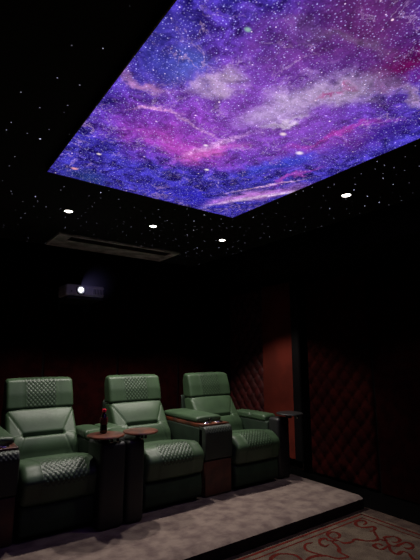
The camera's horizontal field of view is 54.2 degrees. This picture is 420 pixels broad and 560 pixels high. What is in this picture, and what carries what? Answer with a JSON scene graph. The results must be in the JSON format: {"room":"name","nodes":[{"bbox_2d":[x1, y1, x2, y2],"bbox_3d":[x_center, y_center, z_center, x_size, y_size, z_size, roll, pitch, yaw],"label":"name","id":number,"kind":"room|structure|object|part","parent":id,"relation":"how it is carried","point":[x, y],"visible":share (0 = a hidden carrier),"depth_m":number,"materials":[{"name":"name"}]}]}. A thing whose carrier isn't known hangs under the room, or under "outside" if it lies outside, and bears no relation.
{"room":"home theater","nodes":[
{"label":"home theater","id":0,"kind":"room"},
{"bbox_2d":[0,238,230,408],"bbox_3d":[-1.984,0.897,4.712,5.800,2.670,0.100,7,-13,-35],"label":"wall","id":1,"kind":"structure","parent":0,"point":[16,255],"depth_m":5.23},
{"bbox_2d":[53,284,103,311],"bbox_3d":[-1.532,0.218,4.746,0.430,0.250,0.571,7,-13,-35],"label":"projector","id":2,"kind":"object","parent":1,"relation":"attached to","point":[84,295],"visible":1,"depth_m":4.58,"materials":[{"name":"plastic"}]},
{"bbox_2d":[94,289,103,294],"bbox_3d":[-1.258,0.136,4.633,0.116,0.060,0.007,7,-13,-35],"label":"vent grille","id":3,"kind":"object","parent":2,"relation":"attached to","point":[96,291],"depth_m":4.63,"materials":[{"name":"black plastic"}]},
{"bbox_2d":[0,474,363,559],"bbox_3d":[-1.414,1.928,3.261,5.070,0.120,2.580,7,-13,-35],"label":"platform","id":4,"kind":"object","parent":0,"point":[225,525],"depth_m":3.04,"materials":[{"name":"grey carpet"}]},
{"bbox_2d":[0,427,19,546],"bbox_3d":[-1.690,1.477,3.028,0.330,0.676,0.881,7,-13,-35],"label":"console","id":5,"kind":"object","parent":4,"relation":"on","point":[9,451],"visible":1,"depth_m":2.76,"materials":[{"name":"green leather"}]},
{"bbox_3d":[-1.719,1.180,3.123,0.310,0.057,0.651,7,-13,-35],"label":"lid","id":6,"kind":"part","parent":5,"relation":"part of","materials":[{"name":"green leather"}]},
{"bbox_3d":[-1.454,1.600,2.674,0.314,0.295,0.035,7,-13,-35],"label":"panel","id":7,"kind":"part","parent":5,"relation":"part of","materials":[{"name":"red wood"}]},
{"bbox_2d":[0,443,18,451],"bbox_3d":[-1.700,1.224,3.089,0.322,0.032,0.805,7,-13,-35],"label":"tray","id":8,"kind":"object","parent":5,"relation":"on","point":[4,447],"depth_m":2.85,"materials":[{"name":"brown wood"}]},
{"bbox_2d":[1,377,125,540],"bbox_3d":[-1.226,1.352,3.368,0.752,1.045,1.196,7,-13,-35],"label":"recliner","id":9,"kind":"object","parent":4,"relation":"on","point":[71,475],"visible":0.94,"depth_m":3.05,"materials":[{"name":"green leather"}]},
{"bbox_3d":[-1.466,1.363,3.551,0.575,0.494,0.402,7,-13,-35],"label":"backrest","id":10,"kind":"part","parent":9,"relation":"part of","materials":[{"name":"green leather"}]},
{"bbox_3d":[-1.225,1.486,3.188,0.575,0.265,0.710,7,-13,-35],"label":"seat","id":11,"kind":"part","parent":9,"relation":"part of","materials":[{"name":"green leather"}]},
{"bbox_3d":[-1.052,1.642,3.567,0.172,0.546,0.680,7,-13,-35],"label":"armrest","id":12,"kind":"part","parent":9,"relation":"part of","materials":[{"name":"green leather"}]},
{"bbox_2d":[100,409,107,433],"bbox_3d":[-0.826,1.098,3.193,0.060,0.179,0.060,7,-13,-35],"label":"bottle","id":13,"kind":"object","parent":9,"relation":"on","point":[103,419],"visible":1,"depth_m":3.17,"materials":[{"name":"black glass"}]},
{"bbox_3d":[-0.804,1.540,3.150,0.200,0.596,0.295,7,-13,-35],"label":"armrest","id":14,"kind":"part","parent":9,"relation":"part of","materials":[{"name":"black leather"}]},
{"bbox_2d":[95,374,203,522],"bbox_3d":[-0.626,1.429,3.792,0.782,1.045,1.201,7,-13,-35],"label":"recliner","id":15,"kind":"object","parent":4,"relation":"on","point":[160,470],"visible":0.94,"depth_m":3.51,"materials":[{"name":"green leather"}]},
{"bbox_3d":[-0.653,1.560,3.258,0.147,0.596,0.295,7,-13,-35],"label":"armrest","id":16,"kind":"part","parent":15,"relation":"part of","materials":[{"name":"leather"}]},
{"bbox_3d":[-0.713,1.460,4.087,0.575,0.494,0.402,7,-13,-35],"label":"backrest","id":17,"kind":"part","parent":15,"relation":"part of","materials":[{"name":"green leather"}]},
{"bbox_3d":[-0.471,1.584,3.724,0.575,0.265,0.710,7,-13,-35],"label":"seat","id":18,"kind":"part","parent":15,"relation":"part of","materials":[{"name":"green leather"}]},
{"bbox_2d":[164,408,231,496],"bbox_3d":[-0.166,1.675,4.111,0.315,0.676,0.881,7,-13,-35],"label":"console","id":19,"kind":"object","parent":4,"relation":"on","point":[214,435],"visible":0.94,"depth_m":3.81,"materials":[{"name":"green leather"}]},
{"bbox_3d":[-0.181,1.575,4.150,0.315,0.275,0.830,7,-13,-35],"label":"casing","id":20,"kind":"part","parent":19,"relation":"part of","materials":[{"name":"green leather"}]},
{"bbox_3d":[-0.195,1.378,4.206,0.295,0.057,0.651,7,-13,-35],"label":"lid","id":21,"kind":"part","parent":19,"relation":"part of","materials":[{"name":"green leather"}]},
{"bbox_2d":[165,415,228,426],"bbox_3d":[-0.176,1.422,4.172,0.307,0.032,0.805,7,-13,-35],"label":"tray","id":22,"kind":"object","parent":19,"relation":"on","point":[179,420],"depth_m":3.96,"materials":[{"name":"brown wood"}]},
{"bbox_3d":[-0.181,1.861,4.098,0.315,0.306,0.830,7,-13,-35],"label":"casing","id":23,"kind":"part","parent":19,"relation":"part of","materials":[{"name":"red wood"}]},
{"bbox_3d":[0.070,1.798,3.757,0.299,0.295,0.035,7,-13,-35],"label":"panel","id":24,"kind":"part","parent":19,"relation":"part of","materials":[{"name":"red wood"}]},
{"bbox_2d":[181,372,302,488],"bbox_3d":[0.339,1.559,4.502,0.900,1.045,1.161,7,-13,-35],"label":"recliner","id":25,"kind":"object","parent":4,"relation":"on","point":[260,440],"visible":0.71,"depth_m":4.29,"materials":[{"name":"green leather"}]},
{"bbox_3d":[0.050,1.560,4.628,0.575,0.494,0.402,7,-13,-35],"label":"backrest","id":26,"kind":"part","parent":25,"relation":"part of","materials":[{"name":"green leather"}]},
{"bbox_3d":[0.484,1.841,4.659,0.172,0.546,0.680,7,-13,-35],"label":"armrest","id":27,"kind":"part","parent":25,"relation":"part of","materials":[{"name":"green leather"}]},
{"bbox_3d":[0.291,1.683,4.265,0.575,0.265,0.710,7,-13,-35],"label":"seat","id":28,"kind":"part","parent":25,"relation":"part of","materials":[{"name":"green leather"}]},
{"bbox_3d":[0.732,1.755,4.326,0.172,0.596,0.155,7,-13,-35],"label":"armrest","id":29,"kind":"part","parent":25,"relation":"part of","materials":[{"name":"leather"}]},
{"bbox_2d":[0,0,419,266],"bbox_3d":[0.270,-1.026,1.891,5.800,0.100,7.800,7,-13,-35],"label":"ceiling","id":30,"kind":"structure","parent":0,"point":[57,56],"depth_m":2.97,"materials":[{"name":"black paint"}]},
{"bbox_2d":[62,209,74,213],"bbox_3d":[-1.298,-0.630,3.765,0.108,0.006,0.108,7,-13,-35],"label":"recessed light","id":31,"kind":"object","parent":30,"relation":"in","point":[69,211],"visible":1,"depth_m":3.76,"materials":[{"name":"white"}]},
{"bbox_2d":[46,232,179,261],"bbox_3d":[-1.157,-0.386,5.033,1.520,0.030,0.530,7,-13,-35],"label":"ceiling vent","id":32,"kind":"object","parent":30,"relation":"in","point":[61,239],"visible":1,"depth_m":4.93,"materials":[{"name":"metal"}]},
{"bbox_2d":[148,224,157,227],"bbox_3d":[-0.582,-0.550,4.201,0.108,0.006,0.108,7,-13,-35],"label":"recessed light","id":33,"kind":"object","parent":30,"relation":"in","point":[151,225],"visible":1,"depth_m":4.20,"materials":[{"name":"white"}]},
{"bbox_2d":[46,0,419,217],"bbox_3d":[0.413,-0.909,2.163,1.686,0.044,3.016,7,-13,-35],"label":"ceiling panel","id":34,"kind":"object","parent":30,"relation":"attached to","point":[227,108],"visible":1,"depth_m":2.10,"materials":[{"name":"purple"}]},
{"bbox_2d":[340,193,352,197],"bbox_3d":[1.126,-0.699,3.387,0.108,0.006,0.108,7,-13,-35],"label":"recessed light","id":35,"kind":"object","parent":30,"relation":"in","point":[344,195],"visible":1,"depth_m":3.38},
{"bbox_2d":[230,257,419,504],"bbox_3d":[2.580,0.636,3.283,0.100,2.670,7.600,7,-13,-35],"label":"wall","id":36,"kind":"structure","parent":0,"point":[307,466],"depth_m":4.86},
{"bbox_2d":[229,289,263,411],"bbox_3d":[0.530,1.237,5.929,0.042,2.160,0.785,7,-13,-35],"label":"wall panel","id":37,"kind":"object","parent":36,"relation":"attached to","point":[246,340],"visible":0.71,"depth_m":5.95,"materials":[{"name":"fabric"}]},
{"bbox_2d":[261,282,295,459],"bbox_3d":[0.919,1.136,5.364,0.089,2.185,0.570,7,-13,-35],"label":"wall panel","id":38,"kind":"object","parent":36,"relation":"attached to","point":[276,319],"visible":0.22,"depth_m":5.37,"materials":[{"name":"red fabric"}]},
{"bbox_2d":[289,280,310,462],"bbox_3d":[1.105,1.079,5.053,0.159,2.185,0.130,7,-13,-35],"label":"trim","id":39,"kind":"structure","parent":36,"relation":"attached to","point":[297,310],"depth_m":4.99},
{"bbox_2d":[194,197,419,289],"bbox_3d":[2.260,-0.571,3.269,0.690,0.300,7.600,7,-13,-35],"label":"trim","id":40,"kind":"structure","parent":36,"relation":"attached to","point":[392,231],"depth_m":4.32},
{"bbox_2d":[228,252,419,293],"bbox_3d":[2.520,-0.360,3.421,0.050,0.040,7.600,7,-13,-35],"label":"trim","id":41,"kind":"structure","parent":36,"relation":"attached to","point":[415,255],"depth_m":4.77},
{"bbox_2d":[305,270,379,491],"bbox_3d":[1.448,1.072,4.667,0.042,2.290,0.860,7,-13,-35],"label":"wall panel","id":42,"kind":"object","parent":36,"relation":"attached to","point":[342,409],"visible":1,"depth_m":4.61,"materials":[{"name":"fabric"}]},
{"bbox_2d":[290,467,419,524],"bbox_3d":[0.270,1.698,1.393,5.800,0.100,7.800,7,-13,-35],"label":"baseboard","id":43,"kind":"structure","parent":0,"point":[405,510],"depth_m":3.92,"materials":[{"name":"black wood"}]},
{"bbox_2d":[224,507,419,559],"bbox_3d":[0.756,1.766,2.085,3.000,0.015,1.955,7,-13,-35],"label":"area rug","id":44,"kind":"object","parent":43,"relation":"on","point":[366,533],"visible":0.98,"depth_m":3.00,"materials":[{"name":"beige carpet"}]}
]}

